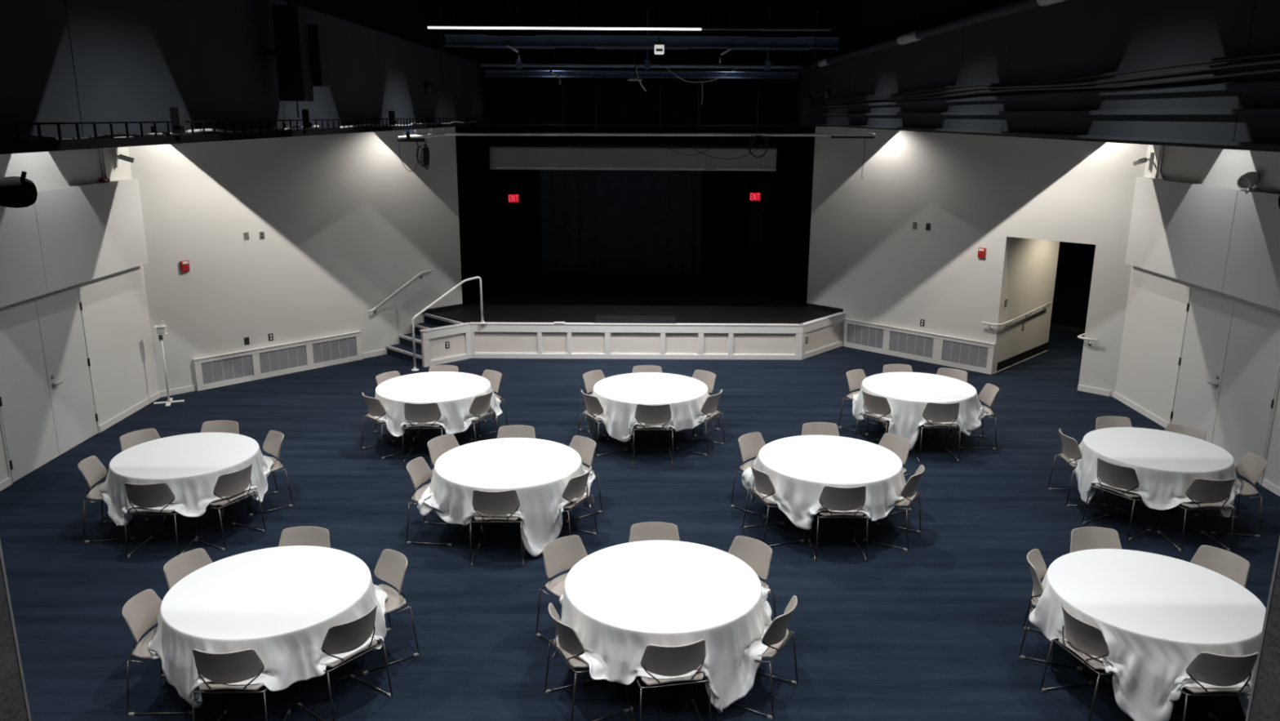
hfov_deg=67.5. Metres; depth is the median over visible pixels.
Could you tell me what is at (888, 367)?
chair
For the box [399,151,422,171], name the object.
cable
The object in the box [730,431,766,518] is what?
chair
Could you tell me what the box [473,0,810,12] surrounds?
ceiling
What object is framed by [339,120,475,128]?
cable
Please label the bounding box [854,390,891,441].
chair
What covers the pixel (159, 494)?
chair
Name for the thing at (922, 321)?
wall outlet
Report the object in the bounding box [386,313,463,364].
steps
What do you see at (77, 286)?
trim
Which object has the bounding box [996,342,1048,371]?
baseboard
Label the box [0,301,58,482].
door
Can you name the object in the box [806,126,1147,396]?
wall
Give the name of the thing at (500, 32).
bracket
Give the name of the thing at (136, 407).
baseboard
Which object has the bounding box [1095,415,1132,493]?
chair
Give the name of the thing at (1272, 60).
cable
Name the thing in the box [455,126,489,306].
wall
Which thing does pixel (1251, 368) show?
door
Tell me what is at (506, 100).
wall header
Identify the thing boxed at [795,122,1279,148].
trim
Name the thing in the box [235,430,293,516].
chair
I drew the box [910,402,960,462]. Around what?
chair
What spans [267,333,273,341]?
wall outlet
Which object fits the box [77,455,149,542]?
chair
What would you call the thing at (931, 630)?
floor
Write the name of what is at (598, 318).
mat
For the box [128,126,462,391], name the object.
wall
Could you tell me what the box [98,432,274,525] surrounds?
tablecloth
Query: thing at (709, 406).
chair
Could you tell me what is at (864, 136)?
hanging cable
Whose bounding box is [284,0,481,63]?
ceiling
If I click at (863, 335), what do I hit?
grille
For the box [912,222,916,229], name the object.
wall plate
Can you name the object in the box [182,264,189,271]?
grille
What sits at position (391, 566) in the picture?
chair
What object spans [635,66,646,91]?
cable
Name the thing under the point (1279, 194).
pipe
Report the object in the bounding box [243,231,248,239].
wall plate
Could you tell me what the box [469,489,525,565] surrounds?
chair
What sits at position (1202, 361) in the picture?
door
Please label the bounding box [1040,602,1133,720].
chair
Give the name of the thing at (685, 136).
cable loop
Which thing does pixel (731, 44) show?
bracket
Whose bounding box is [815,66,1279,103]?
cable
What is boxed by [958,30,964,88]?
wire
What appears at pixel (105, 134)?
cable
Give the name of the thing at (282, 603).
tablecloth
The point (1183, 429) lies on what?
chair
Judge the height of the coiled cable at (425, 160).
0.521 m
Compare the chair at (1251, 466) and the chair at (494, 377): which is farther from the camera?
the chair at (494, 377)
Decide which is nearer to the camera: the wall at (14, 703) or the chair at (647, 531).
the wall at (14, 703)
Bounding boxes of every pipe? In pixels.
[0,170,37,208]
[480,5,803,70]
[797,0,1066,71]
[1278,194,1279,208]
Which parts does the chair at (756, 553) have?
backrest, seat, leg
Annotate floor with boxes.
[0,328,1279,720]
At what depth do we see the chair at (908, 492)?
9.86 m
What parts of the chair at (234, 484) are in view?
leg, leg, seat, leg, backrest, seat frame, leg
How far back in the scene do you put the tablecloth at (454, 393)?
12.57 m
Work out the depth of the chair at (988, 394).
13.03 m
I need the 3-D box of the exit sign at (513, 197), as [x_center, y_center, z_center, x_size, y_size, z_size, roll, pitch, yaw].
[-2.747,-4.573,20.595,0.300,2.355,0.038,-4,15,-16]
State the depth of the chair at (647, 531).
8.54 m
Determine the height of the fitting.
1.070 m
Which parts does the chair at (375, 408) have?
leg, backrest, seat frame, seat, leg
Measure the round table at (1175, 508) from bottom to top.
0.743 m
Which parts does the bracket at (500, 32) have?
hanger rod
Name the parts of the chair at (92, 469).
leg, seat frame, backrest, seat, leg, leg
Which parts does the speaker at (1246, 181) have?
plate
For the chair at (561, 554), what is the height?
0.802 m
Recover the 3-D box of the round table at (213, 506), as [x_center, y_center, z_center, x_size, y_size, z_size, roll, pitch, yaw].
[-4.899,1.380,10.427,1.358,0.743,1.358,-5,15,-19]
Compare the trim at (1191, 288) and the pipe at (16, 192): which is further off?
the trim at (1191, 288)
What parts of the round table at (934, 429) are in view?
leg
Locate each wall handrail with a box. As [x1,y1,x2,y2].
[368,268,433,312]
[981,301,1051,330]
[1077,333,1097,346]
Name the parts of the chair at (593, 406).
leg, seat frame, backrest, seat, leg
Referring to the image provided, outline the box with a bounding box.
[553,321,564,324]
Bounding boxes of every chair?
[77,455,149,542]
[119,427,160,513]
[121,588,195,715]
[124,482,198,557]
[163,547,213,590]
[191,648,290,720]
[194,463,266,551]
[200,420,239,434]
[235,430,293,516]
[278,525,330,547]
[297,604,392,720]
[361,392,413,458]
[361,548,419,675]
[373,370,425,438]
[402,402,443,462]
[406,457,466,546]
[425,433,459,513]
[428,364,458,372]
[469,389,497,441]
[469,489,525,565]
[470,369,507,436]
[497,424,535,438]
[536,534,587,643]
[544,602,630,720]
[559,466,597,535]
[564,435,602,522]
[577,389,627,456]
[578,369,606,436]
[628,521,679,542]
[629,639,711,720]
[631,364,662,373]
[632,404,673,464]
[670,369,719,436]
[675,389,724,455]
[728,535,776,617]
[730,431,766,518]
[731,595,797,719]
[742,461,804,546]
[801,422,839,435]
[808,485,867,560]
[838,368,887,435]
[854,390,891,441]
[862,464,924,551]
[878,432,911,515]
[880,364,912,426]
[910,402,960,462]
[922,367,967,433]
[948,383,999,449]
[1018,548,1084,671]
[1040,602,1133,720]
[1047,428,1107,506]
[1070,526,1121,552]
[1081,457,1151,541]
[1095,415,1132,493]
[1157,478,1235,551]
[1164,423,1205,440]
[1179,651,1257,720]
[1190,545,1249,587]
[1192,452,1267,537]
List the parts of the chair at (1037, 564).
leg, leg, seat, backrest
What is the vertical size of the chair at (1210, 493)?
0.802 m
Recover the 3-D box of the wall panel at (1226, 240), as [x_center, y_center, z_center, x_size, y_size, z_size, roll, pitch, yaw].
[7.536,-0.126,6.762,0.130,1.310,16.187,0,14,0]
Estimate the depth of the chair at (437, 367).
13.87 m
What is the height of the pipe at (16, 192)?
0.076 m
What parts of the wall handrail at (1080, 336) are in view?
rail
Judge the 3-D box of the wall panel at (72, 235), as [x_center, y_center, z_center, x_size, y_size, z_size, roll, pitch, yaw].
[-7.465,-0.112,6.588,0.130,1.250,15.797,0,14,0]
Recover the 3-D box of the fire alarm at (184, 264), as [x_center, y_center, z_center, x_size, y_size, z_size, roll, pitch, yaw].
[-7.080,-1.467,14.899,0.064,0.170,0.124,14,20,43]
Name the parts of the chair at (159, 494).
leg, rod, backrest, leg, seat, seat frame, rod, leg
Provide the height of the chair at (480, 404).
0.802 m
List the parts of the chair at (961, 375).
backrest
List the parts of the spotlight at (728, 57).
hanger rod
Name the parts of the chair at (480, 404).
seat, backrest, seat frame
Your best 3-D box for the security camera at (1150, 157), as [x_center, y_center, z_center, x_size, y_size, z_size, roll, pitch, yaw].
[7.463,-2.958,14.215,0.313,0.260,0.194,-12,19,-40]
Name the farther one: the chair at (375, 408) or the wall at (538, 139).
the wall at (538, 139)
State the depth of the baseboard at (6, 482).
11.35 m
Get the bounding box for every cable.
[0,128,222,140]
[99,124,319,137]
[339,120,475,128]
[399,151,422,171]
[415,138,429,168]
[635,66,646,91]
[665,66,737,82]
[748,135,768,157]
[814,57,1279,102]
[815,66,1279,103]
[816,51,1279,101]
[861,136,865,178]
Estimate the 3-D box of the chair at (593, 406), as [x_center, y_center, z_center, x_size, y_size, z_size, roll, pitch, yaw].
[-0.507,0.786,12.743,0.535,0.802,0.531,-8,17,-31]
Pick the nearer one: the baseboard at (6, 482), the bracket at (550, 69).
the baseboard at (6, 482)
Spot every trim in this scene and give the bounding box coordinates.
[0,285,99,484]
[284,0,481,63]
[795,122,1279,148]
[796,107,1279,115]
[797,80,1279,108]
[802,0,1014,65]
[993,350,1048,373]
[1169,287,1279,484]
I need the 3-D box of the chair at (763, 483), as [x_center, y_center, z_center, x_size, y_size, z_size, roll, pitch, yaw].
[1.415,1.475,10.097,0.535,0.802,0.531,-4,15,-17]
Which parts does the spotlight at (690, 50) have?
hanger rod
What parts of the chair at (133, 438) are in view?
backrest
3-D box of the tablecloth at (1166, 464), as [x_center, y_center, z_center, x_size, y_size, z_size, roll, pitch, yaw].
[5.784,1.263,10.753,1.713,0.578,1.738,0,14,0]
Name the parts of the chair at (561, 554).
leg, seat frame, seat, backrest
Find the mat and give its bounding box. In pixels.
[594,315,676,323]
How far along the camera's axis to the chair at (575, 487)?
9.73 m
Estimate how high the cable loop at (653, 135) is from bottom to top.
0.329 m
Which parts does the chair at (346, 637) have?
leg, leg, rod, backrest, leg, seat, seat frame, rod, leg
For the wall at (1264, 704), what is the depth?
2.75 m
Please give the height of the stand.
1.285 m
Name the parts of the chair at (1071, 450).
leg, seat frame, seat, leg, backrest, leg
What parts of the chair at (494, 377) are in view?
backrest, leg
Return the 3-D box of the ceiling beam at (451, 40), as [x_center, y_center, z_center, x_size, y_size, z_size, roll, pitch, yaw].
[0.029,-4.670,14.030,5.760,0.170,0.120,0,14,0]
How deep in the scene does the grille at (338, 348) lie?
16.98 m
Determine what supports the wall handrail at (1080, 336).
attached to the wall at (868, 260)
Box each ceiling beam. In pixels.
[444,34,839,48]
[484,69,798,78]
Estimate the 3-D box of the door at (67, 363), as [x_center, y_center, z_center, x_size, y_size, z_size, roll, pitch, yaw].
[-7.493,0.130,12.609,0.073,2.033,0.936,0,14,0]
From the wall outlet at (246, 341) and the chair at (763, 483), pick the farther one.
the wall outlet at (246, 341)
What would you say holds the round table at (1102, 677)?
on the floor
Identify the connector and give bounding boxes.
[403,129,411,139]
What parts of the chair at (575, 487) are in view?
leg, seat frame, seat, backrest, leg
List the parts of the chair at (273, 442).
leg, backrest, seat, leg, leg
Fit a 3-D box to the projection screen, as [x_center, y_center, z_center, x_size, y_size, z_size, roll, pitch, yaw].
[-0.133,-4.464,18.573,5.600,1.512,0.070,0,14,0]
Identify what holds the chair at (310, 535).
on the floor
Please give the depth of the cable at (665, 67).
17.09 m
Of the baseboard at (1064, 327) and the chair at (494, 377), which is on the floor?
the chair at (494, 377)
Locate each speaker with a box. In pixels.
[264,0,329,117]
[1236,171,1260,191]
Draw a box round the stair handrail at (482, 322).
[411,275,486,371]
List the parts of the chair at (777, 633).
rod, leg, seat, seat frame, backrest, leg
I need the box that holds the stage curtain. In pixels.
[538,169,702,275]
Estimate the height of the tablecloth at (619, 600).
0.662 m
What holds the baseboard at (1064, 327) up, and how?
attached to the doorway at (1075, 262)
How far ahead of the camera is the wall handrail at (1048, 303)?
16.75 m
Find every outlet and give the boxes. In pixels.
[244,337,249,344]
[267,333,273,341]
[444,341,449,348]
[920,319,924,326]
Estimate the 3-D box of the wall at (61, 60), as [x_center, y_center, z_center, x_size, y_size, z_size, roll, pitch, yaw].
[-3.050,-2.539,8.304,0.130,1.065,20.340,0,14,0]
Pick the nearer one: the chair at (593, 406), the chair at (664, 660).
the chair at (664, 660)
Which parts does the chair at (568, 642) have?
leg, backrest, seat frame, seat, leg, rod, leg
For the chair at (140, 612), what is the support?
on the floor
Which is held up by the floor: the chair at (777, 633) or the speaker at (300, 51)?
the chair at (777, 633)
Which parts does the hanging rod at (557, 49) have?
hanger rod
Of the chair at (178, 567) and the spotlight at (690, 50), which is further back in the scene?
the spotlight at (690, 50)
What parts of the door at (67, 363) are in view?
handle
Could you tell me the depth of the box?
17.37 m
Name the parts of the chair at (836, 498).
leg, seat, seat frame, backrest, leg, leg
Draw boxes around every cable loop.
[653,135,725,155]
[684,136,768,159]
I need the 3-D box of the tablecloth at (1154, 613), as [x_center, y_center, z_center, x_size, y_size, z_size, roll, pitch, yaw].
[3.987,2.155,7.549,1.713,0.740,1.762,2,14,5]
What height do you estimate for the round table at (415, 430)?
0.743 m
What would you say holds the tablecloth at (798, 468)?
on the round table at (851, 519)
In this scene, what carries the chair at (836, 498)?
on the floor
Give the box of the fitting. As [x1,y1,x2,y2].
[653,0,665,54]
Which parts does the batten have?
rail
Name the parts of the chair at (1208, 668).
leg, rod, leg, seat frame, seat, backrest, rod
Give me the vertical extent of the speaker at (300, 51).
1.910 m
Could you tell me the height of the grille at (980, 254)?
0.090 m
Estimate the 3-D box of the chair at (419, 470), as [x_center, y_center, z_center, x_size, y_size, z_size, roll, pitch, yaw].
[-2.156,1.461,10.065,0.535,0.802,0.531,2,14,8]
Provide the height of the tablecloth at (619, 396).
0.684 m
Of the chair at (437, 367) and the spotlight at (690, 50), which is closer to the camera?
the chair at (437, 367)
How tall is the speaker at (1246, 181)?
0.224 m
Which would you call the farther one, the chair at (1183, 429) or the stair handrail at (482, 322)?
the stair handrail at (482, 322)
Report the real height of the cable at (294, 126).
0.050 m
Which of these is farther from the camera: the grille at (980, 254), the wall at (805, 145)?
the wall at (805, 145)
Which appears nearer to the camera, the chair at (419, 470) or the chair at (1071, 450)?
the chair at (419, 470)
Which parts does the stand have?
lid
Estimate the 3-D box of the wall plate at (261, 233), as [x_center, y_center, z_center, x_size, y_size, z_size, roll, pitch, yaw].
[-6.202,-2.052,15.714,0.010,0.124,0.084,14,20,43]
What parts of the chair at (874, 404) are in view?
leg, seat frame, seat, backrest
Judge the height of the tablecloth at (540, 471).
0.723 m
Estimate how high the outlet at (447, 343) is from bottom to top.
0.124 m
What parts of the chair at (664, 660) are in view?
leg, leg, rod, seat, seat frame, backrest, leg, rod, leg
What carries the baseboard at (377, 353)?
attached to the wall at (345, 224)
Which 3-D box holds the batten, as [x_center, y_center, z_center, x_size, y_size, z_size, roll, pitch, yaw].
[-0.059,-4.227,16.456,8.270,0.960,0.090,0,14,0]
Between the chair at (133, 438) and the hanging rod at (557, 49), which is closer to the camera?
the chair at (133, 438)
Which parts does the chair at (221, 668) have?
leg, rod, leg, backrest, seat frame, seat, rod, leg, leg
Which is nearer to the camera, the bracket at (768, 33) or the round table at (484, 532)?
the round table at (484, 532)
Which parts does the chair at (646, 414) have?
leg, leg, seat, seat frame, backrest, leg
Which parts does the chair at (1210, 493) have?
leg, leg, rod, leg, seat, seat frame, backrest, leg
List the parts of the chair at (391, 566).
leg, leg, backrest, seat, seat frame, leg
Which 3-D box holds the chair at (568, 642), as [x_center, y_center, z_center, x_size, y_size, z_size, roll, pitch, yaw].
[-0.407,2.213,7.166,0.535,0.802,0.531,-7,16,-26]
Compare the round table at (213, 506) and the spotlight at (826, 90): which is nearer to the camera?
the round table at (213, 506)
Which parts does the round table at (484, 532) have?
leg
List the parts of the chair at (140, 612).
leg, seat frame, backrest, seat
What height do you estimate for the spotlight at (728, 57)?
0.950 m
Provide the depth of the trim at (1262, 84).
6.09 m
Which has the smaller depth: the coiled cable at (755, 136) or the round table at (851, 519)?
the round table at (851, 519)
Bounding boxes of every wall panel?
[0,178,148,306]
[1124,177,1279,310]
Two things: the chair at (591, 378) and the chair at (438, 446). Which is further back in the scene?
the chair at (591, 378)
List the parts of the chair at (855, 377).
leg, seat, backrest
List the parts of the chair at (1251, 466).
leg, leg, seat, backrest, leg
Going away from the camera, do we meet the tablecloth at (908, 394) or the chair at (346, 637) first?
the chair at (346, 637)
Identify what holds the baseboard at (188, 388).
attached to the wall at (345, 224)
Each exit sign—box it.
[506,126,520,203]
[748,136,762,201]
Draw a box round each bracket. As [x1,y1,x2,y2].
[483,0,535,35]
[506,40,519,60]
[549,68,560,84]
[719,43,733,62]
[748,0,800,37]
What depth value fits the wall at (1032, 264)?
17.19 m
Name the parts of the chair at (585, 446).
backrest, seat, leg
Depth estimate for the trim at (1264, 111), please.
6.02 m
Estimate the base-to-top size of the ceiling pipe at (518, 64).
1.060 m
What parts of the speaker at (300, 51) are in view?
wall arm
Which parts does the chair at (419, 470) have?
leg, backrest, seat, leg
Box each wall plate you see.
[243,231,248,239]
[259,231,264,239]
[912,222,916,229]
[925,222,930,230]
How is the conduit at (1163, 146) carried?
attached to the wall at (1157, 303)
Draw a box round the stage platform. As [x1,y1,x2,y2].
[419,262,845,367]
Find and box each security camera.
[111,148,133,167]
[1132,151,1154,169]
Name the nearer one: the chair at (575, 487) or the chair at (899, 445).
the chair at (575, 487)
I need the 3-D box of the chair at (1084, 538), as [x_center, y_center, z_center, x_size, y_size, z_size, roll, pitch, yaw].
[4.018,1.932,8.371,0.531,0.802,0.535,0,14,-1]
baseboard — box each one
[0,477,11,491]
[98,391,159,432]
[159,385,195,397]
[362,348,386,358]
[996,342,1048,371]
[1049,323,1085,333]
[1077,384,1110,395]
[1112,391,1168,427]
[1262,479,1279,496]
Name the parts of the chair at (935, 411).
leg, seat, seat frame, backrest, leg, leg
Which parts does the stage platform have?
flank panel, frame, panel, frame, frame, flank panel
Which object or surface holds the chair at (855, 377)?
on the floor
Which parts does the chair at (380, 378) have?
backrest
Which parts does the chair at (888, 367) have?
backrest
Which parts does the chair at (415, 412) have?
leg, leg, backrest, seat, seat frame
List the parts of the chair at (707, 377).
backrest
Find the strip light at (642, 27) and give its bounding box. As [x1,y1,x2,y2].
[425,0,835,31]
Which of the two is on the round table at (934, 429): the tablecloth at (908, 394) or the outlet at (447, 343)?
the tablecloth at (908, 394)
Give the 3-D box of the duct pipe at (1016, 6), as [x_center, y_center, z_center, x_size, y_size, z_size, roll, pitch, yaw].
[2.923,-3.779,11.467,0.110,0.105,12.500,0,14,0]
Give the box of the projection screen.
[488,126,777,170]
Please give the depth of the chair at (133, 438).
10.93 m
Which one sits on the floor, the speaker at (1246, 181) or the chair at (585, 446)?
the chair at (585, 446)
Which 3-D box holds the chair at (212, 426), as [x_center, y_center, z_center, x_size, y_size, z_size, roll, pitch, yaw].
[-4.938,1.158,11.181,0.531,0.802,0.535,0,14,-1]
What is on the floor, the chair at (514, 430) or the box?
the chair at (514, 430)
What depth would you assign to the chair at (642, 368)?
13.92 m
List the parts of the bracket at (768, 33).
hanger rod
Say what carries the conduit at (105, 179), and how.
attached to the wall at (115, 309)
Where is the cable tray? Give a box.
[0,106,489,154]
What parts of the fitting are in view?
stem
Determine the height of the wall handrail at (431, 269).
0.691 m
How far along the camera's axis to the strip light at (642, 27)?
11.16 m
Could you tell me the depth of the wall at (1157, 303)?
13.76 m
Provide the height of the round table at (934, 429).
0.743 m
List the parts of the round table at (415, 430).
leg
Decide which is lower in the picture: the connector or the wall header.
the connector
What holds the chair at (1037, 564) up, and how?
on the floor
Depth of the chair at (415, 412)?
12.15 m
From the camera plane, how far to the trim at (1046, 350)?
17.45 m
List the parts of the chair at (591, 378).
backrest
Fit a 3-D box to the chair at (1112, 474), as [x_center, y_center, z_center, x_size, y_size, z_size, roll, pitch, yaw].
[5.190,1.438,10.330,0.535,0.802,0.531,-9,17,-33]
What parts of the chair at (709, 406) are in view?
leg, seat frame, backrest, seat, leg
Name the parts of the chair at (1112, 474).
leg, leg, seat frame, seat, backrest, rod, leg, leg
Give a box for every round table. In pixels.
[161,505,224,528]
[411,426,461,444]
[478,520,492,537]
[627,428,675,445]
[806,515,858,531]
[924,426,940,439]
[1095,669,1112,685]
[1115,496,1179,519]
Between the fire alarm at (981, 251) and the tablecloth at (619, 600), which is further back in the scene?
the fire alarm at (981, 251)
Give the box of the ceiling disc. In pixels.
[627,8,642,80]
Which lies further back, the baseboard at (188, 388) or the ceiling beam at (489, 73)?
the ceiling beam at (489, 73)
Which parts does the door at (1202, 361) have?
handle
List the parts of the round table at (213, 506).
leg, leg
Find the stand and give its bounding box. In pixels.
[153,320,184,406]
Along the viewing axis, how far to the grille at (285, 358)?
16.31 m
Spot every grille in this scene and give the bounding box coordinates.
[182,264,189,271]
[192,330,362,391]
[201,354,253,384]
[258,345,306,373]
[312,336,356,363]
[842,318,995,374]
[847,323,884,348]
[888,330,933,358]
[942,339,988,368]
[977,251,983,257]
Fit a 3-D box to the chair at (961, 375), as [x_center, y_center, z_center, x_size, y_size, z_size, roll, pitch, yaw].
[4.407,0.560,13.743,0.531,0.802,0.535,9,17,31]
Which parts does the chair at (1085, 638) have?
leg, rod, seat, seat frame, backrest, leg, rod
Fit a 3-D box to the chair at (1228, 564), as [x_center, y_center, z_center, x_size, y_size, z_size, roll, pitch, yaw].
[4.730,2.025,8.024,0.535,0.802,0.531,-8,16,-29]
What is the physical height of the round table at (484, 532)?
0.743 m
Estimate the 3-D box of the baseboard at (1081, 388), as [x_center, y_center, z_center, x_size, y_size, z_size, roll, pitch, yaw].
[7.360,0.488,15.530,0.500,0.090,0.018,14,19,42]
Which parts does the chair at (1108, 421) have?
backrest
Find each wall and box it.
[0,0,484,141]
[0,146,158,483]
[0,540,31,720]
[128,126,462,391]
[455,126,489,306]
[534,126,706,263]
[789,128,815,304]
[798,0,1279,151]
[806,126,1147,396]
[997,236,1059,362]
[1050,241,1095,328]
[1115,144,1279,487]
[1245,536,1279,720]
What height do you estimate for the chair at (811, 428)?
0.802 m
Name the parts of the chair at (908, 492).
leg, seat, seat frame, leg, backrest, leg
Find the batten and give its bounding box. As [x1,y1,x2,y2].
[397,84,875,142]
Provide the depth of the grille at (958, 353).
16.92 m
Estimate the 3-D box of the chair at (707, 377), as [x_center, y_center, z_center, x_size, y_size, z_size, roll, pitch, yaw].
[0.784,0.584,13.562,0.535,0.802,0.531,-12,19,-40]
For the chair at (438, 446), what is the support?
on the floor
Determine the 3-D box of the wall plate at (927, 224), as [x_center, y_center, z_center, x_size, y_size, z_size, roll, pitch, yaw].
[5.121,-2.380,17.024,0.084,0.124,0.011,14,19,42]
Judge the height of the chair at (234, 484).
0.802 m
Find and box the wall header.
[465,10,815,128]
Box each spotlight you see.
[688,0,727,52]
[712,8,746,63]
[812,8,831,98]
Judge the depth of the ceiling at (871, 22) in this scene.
12.26 m
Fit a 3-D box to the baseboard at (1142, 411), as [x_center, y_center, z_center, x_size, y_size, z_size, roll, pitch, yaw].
[7.587,0.742,14.546,0.018,0.090,1.640,0,14,0]
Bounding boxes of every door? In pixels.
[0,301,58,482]
[35,288,97,455]
[1169,289,1235,442]
[1211,303,1279,482]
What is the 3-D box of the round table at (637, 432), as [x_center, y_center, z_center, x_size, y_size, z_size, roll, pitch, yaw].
[0.141,0.732,13.079,1.436,0.743,1.436,-5,15,-19]
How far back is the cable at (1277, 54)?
5.90 m
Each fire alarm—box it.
[179,260,190,271]
[977,247,986,257]
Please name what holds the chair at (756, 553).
on the floor
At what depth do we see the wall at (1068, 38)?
6.55 m
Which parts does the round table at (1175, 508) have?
leg, leg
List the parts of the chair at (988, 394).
leg, seat, backrest, leg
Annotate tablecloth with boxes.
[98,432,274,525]
[148,545,387,707]
[368,371,502,436]
[417,437,595,556]
[552,540,772,713]
[585,372,719,442]
[742,435,906,529]
[852,372,988,449]
[1028,548,1266,720]
[1070,426,1241,517]
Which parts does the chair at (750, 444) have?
leg, seat, backrest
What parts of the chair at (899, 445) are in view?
backrest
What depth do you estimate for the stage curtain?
22.39 m
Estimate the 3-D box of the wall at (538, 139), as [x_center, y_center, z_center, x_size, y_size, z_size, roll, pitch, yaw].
[0.026,-4.228,24.285,8.000,4.800,0.150,0,14,0]
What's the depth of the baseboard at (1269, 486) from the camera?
11.48 m
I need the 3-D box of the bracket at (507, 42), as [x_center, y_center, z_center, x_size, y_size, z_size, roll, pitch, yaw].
[-1.845,-4.503,13.921,0.194,0.270,0.040,0,14,0]
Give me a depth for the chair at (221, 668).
6.58 m
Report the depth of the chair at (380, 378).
13.44 m
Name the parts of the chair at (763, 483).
leg, backrest, seat frame, seat, leg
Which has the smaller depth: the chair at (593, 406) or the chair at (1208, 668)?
the chair at (1208, 668)
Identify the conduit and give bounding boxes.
[97,147,110,182]
[1155,145,1165,178]
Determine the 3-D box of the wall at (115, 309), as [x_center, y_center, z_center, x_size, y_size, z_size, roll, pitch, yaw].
[-7.607,0.233,6.771,0.150,4.750,15.980,0,14,0]
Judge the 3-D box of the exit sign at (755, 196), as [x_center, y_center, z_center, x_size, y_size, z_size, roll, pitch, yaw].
[2.526,-4.594,20.684,0.300,2.295,0.038,2,14,7]
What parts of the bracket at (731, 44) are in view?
arm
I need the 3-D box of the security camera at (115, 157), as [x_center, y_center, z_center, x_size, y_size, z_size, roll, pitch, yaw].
[-7.357,-2.880,13.639,0.313,0.260,0.194,13,19,40]
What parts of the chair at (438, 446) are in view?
backrest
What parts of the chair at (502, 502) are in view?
leg, seat frame, backrest, seat, leg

